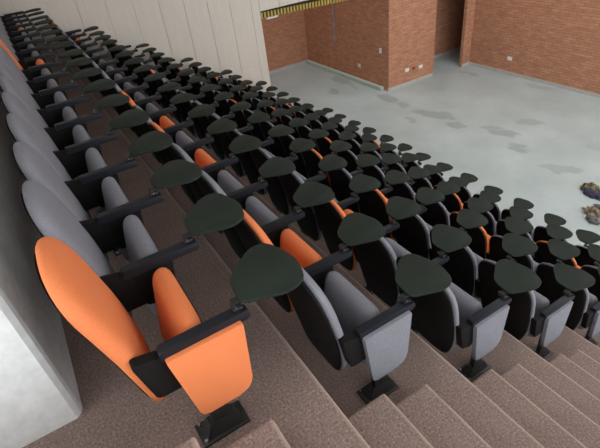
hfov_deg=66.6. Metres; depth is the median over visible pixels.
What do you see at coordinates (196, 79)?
chair
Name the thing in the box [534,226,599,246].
chair
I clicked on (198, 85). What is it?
chair
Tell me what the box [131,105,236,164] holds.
chair
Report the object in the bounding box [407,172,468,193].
chair
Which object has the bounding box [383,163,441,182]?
chair
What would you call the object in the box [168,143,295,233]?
chair
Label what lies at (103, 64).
chair
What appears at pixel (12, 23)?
chair
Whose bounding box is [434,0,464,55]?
wall
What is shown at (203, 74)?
chair
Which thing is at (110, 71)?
chair
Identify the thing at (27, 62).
chair
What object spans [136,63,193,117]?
chair
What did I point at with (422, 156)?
chair
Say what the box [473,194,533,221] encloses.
chair
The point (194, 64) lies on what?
chair
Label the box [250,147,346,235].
chair
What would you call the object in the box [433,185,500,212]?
chair
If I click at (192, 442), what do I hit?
step
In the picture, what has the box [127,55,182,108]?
chair
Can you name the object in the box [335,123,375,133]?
chair
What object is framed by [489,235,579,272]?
chair
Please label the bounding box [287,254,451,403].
chair
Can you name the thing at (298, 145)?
chair
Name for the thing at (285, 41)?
wall
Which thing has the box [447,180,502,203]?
chair
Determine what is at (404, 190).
chair
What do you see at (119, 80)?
chair
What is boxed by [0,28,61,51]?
chair
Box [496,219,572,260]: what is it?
chair
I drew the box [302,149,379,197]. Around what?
chair
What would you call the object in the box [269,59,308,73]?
baseboard
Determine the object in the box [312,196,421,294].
chair
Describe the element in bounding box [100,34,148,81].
chair
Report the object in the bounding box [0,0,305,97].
wall
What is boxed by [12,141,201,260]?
chair
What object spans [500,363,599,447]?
step
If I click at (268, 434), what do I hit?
step
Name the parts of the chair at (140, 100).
backrest, seat, panel, armrest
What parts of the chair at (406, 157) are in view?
backrest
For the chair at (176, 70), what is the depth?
9.23 m
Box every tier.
[22,41,369,447]
[72,58,544,447]
[126,76,599,425]
[335,198,599,362]
[574,327,599,347]
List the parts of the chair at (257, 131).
backrest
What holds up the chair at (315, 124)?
on the tier
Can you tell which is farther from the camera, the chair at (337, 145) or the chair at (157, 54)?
the chair at (157, 54)
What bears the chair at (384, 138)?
on the tier
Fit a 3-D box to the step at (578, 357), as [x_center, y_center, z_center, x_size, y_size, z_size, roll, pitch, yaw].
[3.244,2.066,2.348,0.297,0.176,3.995,-25,39,-22]
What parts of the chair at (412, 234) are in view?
backrest, panel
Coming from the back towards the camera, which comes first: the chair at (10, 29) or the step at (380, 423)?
the chair at (10, 29)
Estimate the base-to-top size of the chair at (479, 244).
0.998 m
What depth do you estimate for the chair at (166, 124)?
4.80 m
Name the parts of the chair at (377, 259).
backrest, seat, armrest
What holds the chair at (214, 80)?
on the tier at (582, 332)
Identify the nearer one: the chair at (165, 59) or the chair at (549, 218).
the chair at (549, 218)
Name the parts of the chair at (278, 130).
backrest, armrest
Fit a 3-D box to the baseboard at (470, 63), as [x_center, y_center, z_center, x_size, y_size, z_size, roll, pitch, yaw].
[9.666,-2.514,11.114,0.025,0.100,14.045,-25,39,-22]
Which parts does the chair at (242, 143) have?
backrest, seat, panel, armrest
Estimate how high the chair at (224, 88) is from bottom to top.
0.998 m
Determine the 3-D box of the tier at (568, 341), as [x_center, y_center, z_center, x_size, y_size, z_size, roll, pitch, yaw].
[0.617,0.033,6.228,0.890,0.527,14.185,-25,39,-22]
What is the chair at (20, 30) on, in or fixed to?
on the tier at (116, 413)
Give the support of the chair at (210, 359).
on the tier at (116, 413)
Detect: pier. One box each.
[388,0,436,87]
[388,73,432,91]
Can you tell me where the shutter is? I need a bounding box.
[260,0,345,18]
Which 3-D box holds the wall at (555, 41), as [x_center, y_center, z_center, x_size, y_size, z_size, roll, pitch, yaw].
[9.356,-5.927,8.684,0.270,8.496,14.365,-25,39,-22]
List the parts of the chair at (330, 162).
backrest, seat, armrest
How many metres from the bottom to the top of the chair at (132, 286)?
0.993 m
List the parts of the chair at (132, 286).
backrest, panel, seat, armrest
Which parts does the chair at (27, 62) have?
backrest, panel, seat, armrest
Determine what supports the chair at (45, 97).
on the tier at (116, 413)
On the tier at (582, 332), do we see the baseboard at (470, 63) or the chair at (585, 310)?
the chair at (585, 310)
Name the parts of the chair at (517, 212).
backrest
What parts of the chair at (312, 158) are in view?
backrest, armrest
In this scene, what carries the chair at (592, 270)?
on the tier
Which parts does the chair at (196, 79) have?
armrest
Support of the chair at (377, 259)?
on the tier at (509, 351)
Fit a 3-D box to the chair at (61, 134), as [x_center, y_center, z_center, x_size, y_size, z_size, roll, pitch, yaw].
[-1.897,-0.874,3.937,0.888,0.998,0.585,-23,38,-20]
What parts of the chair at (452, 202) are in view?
backrest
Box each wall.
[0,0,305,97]
[0,88,82,447]
[261,1,307,70]
[303,0,388,90]
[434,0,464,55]
[459,0,475,66]
[469,0,599,93]
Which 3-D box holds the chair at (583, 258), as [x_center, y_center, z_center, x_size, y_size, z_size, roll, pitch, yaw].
[4.122,0.599,6.198,0.893,0.998,0.618,-25,39,-22]
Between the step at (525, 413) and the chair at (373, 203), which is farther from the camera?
the chair at (373, 203)
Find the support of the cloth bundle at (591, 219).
on the floor
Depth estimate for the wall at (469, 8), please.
15.45 m
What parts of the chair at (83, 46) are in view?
armrest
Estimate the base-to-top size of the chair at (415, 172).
0.998 m
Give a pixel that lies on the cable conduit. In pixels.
(333, 23)
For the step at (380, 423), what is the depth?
2.15 m
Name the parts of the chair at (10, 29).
panel, armrest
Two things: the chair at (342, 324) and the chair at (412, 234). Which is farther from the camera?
the chair at (412, 234)
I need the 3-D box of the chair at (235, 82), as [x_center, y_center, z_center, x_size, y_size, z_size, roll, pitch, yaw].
[-1.332,-3.494,11.933,0.858,0.998,0.674,-25,39,-22]
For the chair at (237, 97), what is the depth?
9.44 m
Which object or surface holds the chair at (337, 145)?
on the tier at (568, 341)
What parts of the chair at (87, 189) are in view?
backrest, panel, seat, armrest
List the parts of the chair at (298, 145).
backrest, armrest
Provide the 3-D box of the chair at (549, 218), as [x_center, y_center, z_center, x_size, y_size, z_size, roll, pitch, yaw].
[3.541,0.098,6.994,0.875,0.998,0.604,-25,39,-22]
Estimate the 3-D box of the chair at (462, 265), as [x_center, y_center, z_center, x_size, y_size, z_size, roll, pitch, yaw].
[1.695,0.358,4.279,0.892,0.998,0.618,-25,39,-22]
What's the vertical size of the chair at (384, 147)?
0.998 m
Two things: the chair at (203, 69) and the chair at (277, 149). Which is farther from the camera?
the chair at (203, 69)
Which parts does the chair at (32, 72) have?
backrest, panel, seat, armrest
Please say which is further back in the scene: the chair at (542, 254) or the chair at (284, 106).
the chair at (284, 106)
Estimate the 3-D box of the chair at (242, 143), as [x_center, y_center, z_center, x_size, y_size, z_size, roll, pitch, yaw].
[-0.793,-0.550,4.187,0.882,0.998,0.618,-25,39,-22]
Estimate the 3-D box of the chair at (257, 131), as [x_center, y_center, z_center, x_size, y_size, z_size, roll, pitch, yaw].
[-0.324,-1.385,7.048,0.870,0.998,0.585,-22,38,-19]
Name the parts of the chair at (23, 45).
backrest, panel, armrest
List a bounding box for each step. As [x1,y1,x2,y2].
[175,437,199,447]
[225,419,290,447]
[348,394,433,447]
[395,384,491,447]
[472,369,586,447]
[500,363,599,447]
[549,354,599,399]
[567,350,599,380]
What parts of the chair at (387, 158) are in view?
backrest, armrest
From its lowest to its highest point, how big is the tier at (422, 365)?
0.527 m
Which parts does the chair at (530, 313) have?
backrest, panel, seat, panel, armrest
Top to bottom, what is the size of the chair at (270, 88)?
0.998 m
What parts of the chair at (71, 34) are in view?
armrest, armrest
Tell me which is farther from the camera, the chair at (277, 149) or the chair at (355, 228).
the chair at (277, 149)
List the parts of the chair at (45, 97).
backrest, panel, seat, armrest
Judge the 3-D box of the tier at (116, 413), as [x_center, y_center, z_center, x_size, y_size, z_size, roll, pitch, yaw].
[-2.891,0.285,3.833,3.450,0.527,14.185,-25,39,-22]
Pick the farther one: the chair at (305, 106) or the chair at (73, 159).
the chair at (305, 106)
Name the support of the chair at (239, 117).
on the tier at (568, 341)
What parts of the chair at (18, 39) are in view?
panel, armrest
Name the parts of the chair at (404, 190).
backrest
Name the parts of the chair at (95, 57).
armrest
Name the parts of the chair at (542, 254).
backrest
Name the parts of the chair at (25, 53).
backrest, panel, armrest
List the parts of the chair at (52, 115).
backrest, panel, seat, armrest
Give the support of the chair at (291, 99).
on the tier
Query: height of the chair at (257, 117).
0.998 m
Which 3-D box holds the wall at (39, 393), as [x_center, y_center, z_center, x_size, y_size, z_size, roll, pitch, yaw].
[-4.824,-2.718,3.756,2.440,4.810,9.545,-25,39,-22]
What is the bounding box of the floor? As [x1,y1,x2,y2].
[269,51,599,245]
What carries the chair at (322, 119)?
on the tier
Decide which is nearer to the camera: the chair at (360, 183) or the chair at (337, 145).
the chair at (360, 183)
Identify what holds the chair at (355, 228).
on the tier at (422, 365)
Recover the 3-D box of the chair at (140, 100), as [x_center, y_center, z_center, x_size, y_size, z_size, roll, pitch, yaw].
[-1.941,-1.549,5.774,0.867,0.993,0.609,-25,39,-22]
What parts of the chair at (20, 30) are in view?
panel, armrest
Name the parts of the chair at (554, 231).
backrest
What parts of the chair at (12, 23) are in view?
panel, armrest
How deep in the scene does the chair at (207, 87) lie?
7.04 m
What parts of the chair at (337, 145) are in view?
backrest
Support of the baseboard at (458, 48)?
attached to the wall at (450, 13)
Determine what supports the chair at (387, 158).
on the tier at (582, 332)
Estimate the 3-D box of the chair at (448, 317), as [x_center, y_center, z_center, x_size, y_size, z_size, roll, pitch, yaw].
[1.176,0.528,3.243,0.867,0.993,0.609,-25,39,-22]
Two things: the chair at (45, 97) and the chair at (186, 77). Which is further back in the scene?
the chair at (186, 77)
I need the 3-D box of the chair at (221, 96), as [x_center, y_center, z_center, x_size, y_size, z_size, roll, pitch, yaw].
[-1.422,-1.715,6.804,0.871,0.998,0.585,-22,38,-19]
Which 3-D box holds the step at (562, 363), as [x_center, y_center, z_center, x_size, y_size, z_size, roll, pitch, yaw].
[2.987,2.108,2.188,0.288,0.351,3.995,-25,39,-22]
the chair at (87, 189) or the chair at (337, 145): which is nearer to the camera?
the chair at (87, 189)
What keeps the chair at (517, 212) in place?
on the tier
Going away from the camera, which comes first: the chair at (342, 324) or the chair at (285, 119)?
the chair at (342, 324)
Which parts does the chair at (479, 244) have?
backrest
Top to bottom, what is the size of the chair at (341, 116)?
0.998 m
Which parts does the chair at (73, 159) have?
backrest, panel, seat, armrest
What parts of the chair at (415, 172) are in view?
backrest, armrest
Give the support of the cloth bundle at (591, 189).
on the floor
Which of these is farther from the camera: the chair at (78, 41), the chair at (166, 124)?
the chair at (78, 41)
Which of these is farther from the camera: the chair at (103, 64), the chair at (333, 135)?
the chair at (333, 135)
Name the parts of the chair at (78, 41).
armrest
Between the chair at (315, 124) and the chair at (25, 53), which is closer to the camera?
the chair at (25, 53)
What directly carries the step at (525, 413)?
on the tier at (509, 351)
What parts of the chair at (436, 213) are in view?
backrest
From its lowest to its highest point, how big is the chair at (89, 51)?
0.998 m
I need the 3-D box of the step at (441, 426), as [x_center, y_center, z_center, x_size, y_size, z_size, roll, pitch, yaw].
[1.626,1.905,1.069,0.297,0.176,3.995,-25,39,-22]
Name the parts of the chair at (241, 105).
armrest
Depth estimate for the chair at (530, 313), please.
3.71 m
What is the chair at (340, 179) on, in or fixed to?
on the tier at (568, 341)
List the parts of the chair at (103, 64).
armrest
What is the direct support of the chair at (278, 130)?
on the tier at (509, 351)
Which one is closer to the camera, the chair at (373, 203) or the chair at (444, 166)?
the chair at (373, 203)
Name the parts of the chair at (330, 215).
backrest, seat, panel, armrest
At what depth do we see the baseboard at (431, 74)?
15.28 m
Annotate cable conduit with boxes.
[332,3,335,41]
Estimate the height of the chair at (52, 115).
0.993 m
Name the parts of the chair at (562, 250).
backrest, seat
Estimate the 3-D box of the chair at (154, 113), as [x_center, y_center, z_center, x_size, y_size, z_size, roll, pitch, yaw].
[-1.656,-1.295,5.371,0.865,0.998,0.585,-22,38,-19]
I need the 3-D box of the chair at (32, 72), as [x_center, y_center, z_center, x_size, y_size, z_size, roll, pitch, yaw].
[-3.050,-1.876,5.529,0.885,0.993,0.606,-25,39,-22]
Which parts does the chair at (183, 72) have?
armrest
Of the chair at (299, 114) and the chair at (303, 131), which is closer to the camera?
the chair at (303, 131)
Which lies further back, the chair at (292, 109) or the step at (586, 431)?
the chair at (292, 109)
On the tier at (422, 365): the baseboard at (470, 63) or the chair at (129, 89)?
the chair at (129, 89)
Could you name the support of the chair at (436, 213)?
on the tier at (582, 332)
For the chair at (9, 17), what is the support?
on the tier at (116, 413)
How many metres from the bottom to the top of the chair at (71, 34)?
0.998 m
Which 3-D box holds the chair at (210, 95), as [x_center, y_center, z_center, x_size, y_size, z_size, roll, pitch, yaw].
[-1.189,-2.133,8.237,0.872,0.998,0.585,-22,38,-19]
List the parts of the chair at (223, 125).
backrest, seat, panel, armrest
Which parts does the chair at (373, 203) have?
backrest, armrest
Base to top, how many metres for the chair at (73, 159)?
0.993 m
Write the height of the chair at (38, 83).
0.998 m
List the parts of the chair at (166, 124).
backrest, seat, panel, armrest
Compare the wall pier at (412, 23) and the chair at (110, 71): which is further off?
the wall pier at (412, 23)
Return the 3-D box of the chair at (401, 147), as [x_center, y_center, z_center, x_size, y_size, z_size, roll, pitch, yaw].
[1.814,-1.397,9.368,0.892,0.998,0.618,-25,39,-22]
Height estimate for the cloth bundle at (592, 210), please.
0.143 m
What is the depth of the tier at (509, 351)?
3.37 m
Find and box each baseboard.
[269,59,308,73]
[434,47,460,58]
[469,62,599,97]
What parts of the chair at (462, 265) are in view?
backrest, panel, seat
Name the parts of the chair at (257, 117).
backrest, armrest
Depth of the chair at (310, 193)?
3.23 m
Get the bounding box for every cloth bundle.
[580,182,599,200]
[581,206,599,218]
[586,215,599,224]
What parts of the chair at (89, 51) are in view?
armrest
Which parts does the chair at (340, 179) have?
backrest, armrest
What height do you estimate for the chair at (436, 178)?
0.998 m
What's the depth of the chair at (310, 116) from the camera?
8.27 m
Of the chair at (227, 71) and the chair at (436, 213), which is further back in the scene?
the chair at (227, 71)
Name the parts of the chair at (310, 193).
backrest, seat, panel, armrest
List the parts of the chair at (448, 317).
backrest, panel, seat, armrest, panel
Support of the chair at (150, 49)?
on the tier at (509, 351)
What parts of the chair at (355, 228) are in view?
backrest, seat, panel, armrest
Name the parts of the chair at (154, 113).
backrest, seat, panel, armrest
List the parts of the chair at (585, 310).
backrest, panel, seat, panel, armrest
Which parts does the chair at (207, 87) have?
armrest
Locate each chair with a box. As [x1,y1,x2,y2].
[0,8,40,23]
[0,11,44,27]
[0,15,48,32]
[0,19,52,38]
[0,24,56,44]
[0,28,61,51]
[0,31,68,59]
[0,35,74,69]
[0,39,83,80]
[0,45,91,93]
[0,52,101,108]
[0,61,115,127]
[0,75,129,150]
[1,91,148,213]
[6,113,172,255]
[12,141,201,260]
[21,180,243,317]
[34,237,303,447]
[46,17,98,57]
[50,21,104,59]
[54,25,110,66]
[58,28,116,69]
[62,33,125,81]
[67,39,133,81]
[73,45,143,96]
[80,53,153,107]
[88,60,165,114]
[98,70,180,131]
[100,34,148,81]
[106,39,156,85]
[110,79,195,164]
[112,43,164,93]
[118,91,214,162]
[119,49,172,100]
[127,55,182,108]
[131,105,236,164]
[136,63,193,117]
[145,70,205,113]
[148,122,261,203]
[149,51,192,78]
[155,78,218,136]
[156,56,201,79]
[164,61,210,86]
[165,81,233,148]
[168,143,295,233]
[173,68,220,93]
[177,91,250,159]
[183,75,232,103]
[191,76,245,104]
[192,66,231,78]
[192,101,269,176]
[196,170,334,258]
[199,68,241,83]
[202,83,258,116]
[208,73,252,91]
[208,114,292,193]
[214,91,273,128]
[218,78,262,99]
[228,75,266,85]
[228,84,275,101]
[228,99,289,135]
[228,129,315,213]
[234,210,385,312]
[238,80,277,91]
[240,91,289,110]
[243,109,307,152]
[247,85,288,99]
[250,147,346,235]
[252,98,303,120]
[258,91,299,105]
[260,121,328,157]
[266,106,319,125]
[269,97,313,112]
[279,171,380,240]
[280,134,351,178]
[281,115,337,138]
[282,104,326,119]
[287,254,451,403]
[294,102,333,115]
[295,111,341,129]
[297,125,356,154]
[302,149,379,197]
[306,109,345,120]
[310,120,358,136]
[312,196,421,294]
[316,137,378,157]
[319,115,360,125]
[326,129,376,145]
[328,168,409,213]
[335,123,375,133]
[337,150,401,172]
[345,139,396,156]
[353,131,393,144]
[354,224,471,333]
[357,187,444,241]
[361,165,429,198]
[363,151,418,174]
[368,140,412,155]
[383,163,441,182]
[385,150,430,164]
[386,181,460,201]
[391,209,487,259]
[396,254,541,381]
[401,161,452,175]
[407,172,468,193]
[415,193,493,226]
[429,173,477,187]
[429,229,537,299]
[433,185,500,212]
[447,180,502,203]
[449,212,533,259]
[463,201,532,235]
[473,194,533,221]
[478,259,594,358]
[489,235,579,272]
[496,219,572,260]
[501,209,565,241]
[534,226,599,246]
[534,241,599,268]
[535,262,599,344]
[574,245,599,266]
[580,265,599,301]
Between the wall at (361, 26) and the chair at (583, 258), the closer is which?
the chair at (583, 258)
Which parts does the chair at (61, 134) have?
backrest, panel, seat, armrest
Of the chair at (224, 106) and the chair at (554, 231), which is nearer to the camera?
the chair at (554, 231)
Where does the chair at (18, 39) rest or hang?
on the tier at (116, 413)
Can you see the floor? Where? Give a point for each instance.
(537, 143)
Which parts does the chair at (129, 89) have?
backrest, seat, panel, armrest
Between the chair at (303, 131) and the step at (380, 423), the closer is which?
the step at (380, 423)
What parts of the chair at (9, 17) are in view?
armrest, armrest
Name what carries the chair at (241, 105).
on the tier at (509, 351)
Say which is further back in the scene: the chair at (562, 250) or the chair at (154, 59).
the chair at (154, 59)
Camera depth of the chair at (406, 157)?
7.75 m
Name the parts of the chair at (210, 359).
backrest, panel, seat, armrest, panel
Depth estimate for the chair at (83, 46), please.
8.35 m
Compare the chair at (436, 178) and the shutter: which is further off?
the shutter
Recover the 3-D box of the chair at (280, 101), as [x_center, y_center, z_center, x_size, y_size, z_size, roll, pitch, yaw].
[-0.673,-2.308,9.281,0.874,0.998,0.604,-25,39,-22]
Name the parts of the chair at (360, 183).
backrest, armrest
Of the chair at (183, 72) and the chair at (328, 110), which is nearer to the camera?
the chair at (183, 72)
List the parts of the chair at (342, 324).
backrest, panel, seat, armrest, panel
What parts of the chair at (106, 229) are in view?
backrest, panel, seat, armrest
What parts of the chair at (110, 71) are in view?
armrest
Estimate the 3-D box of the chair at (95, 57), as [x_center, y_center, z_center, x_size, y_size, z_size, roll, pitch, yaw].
[-3.383,-2.796,7.755,0.868,0.993,0.610,-25,39,-22]
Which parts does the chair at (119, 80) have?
seat, panel, armrest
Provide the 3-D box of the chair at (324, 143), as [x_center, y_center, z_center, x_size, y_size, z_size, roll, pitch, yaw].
[0.775,-1.058,7.296,0.868,0.993,0.610,-25,39,-22]
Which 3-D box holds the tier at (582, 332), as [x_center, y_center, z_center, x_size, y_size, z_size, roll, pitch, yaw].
[1.425,0.114,6.867,0.890,0.527,14.185,-25,39,-22]
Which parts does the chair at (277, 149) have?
backrest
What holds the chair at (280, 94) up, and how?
on the tier
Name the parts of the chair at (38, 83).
backrest, panel, seat, armrest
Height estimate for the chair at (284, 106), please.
0.998 m
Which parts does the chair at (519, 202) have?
backrest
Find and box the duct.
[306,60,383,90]
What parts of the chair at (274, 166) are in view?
backrest, seat, panel, armrest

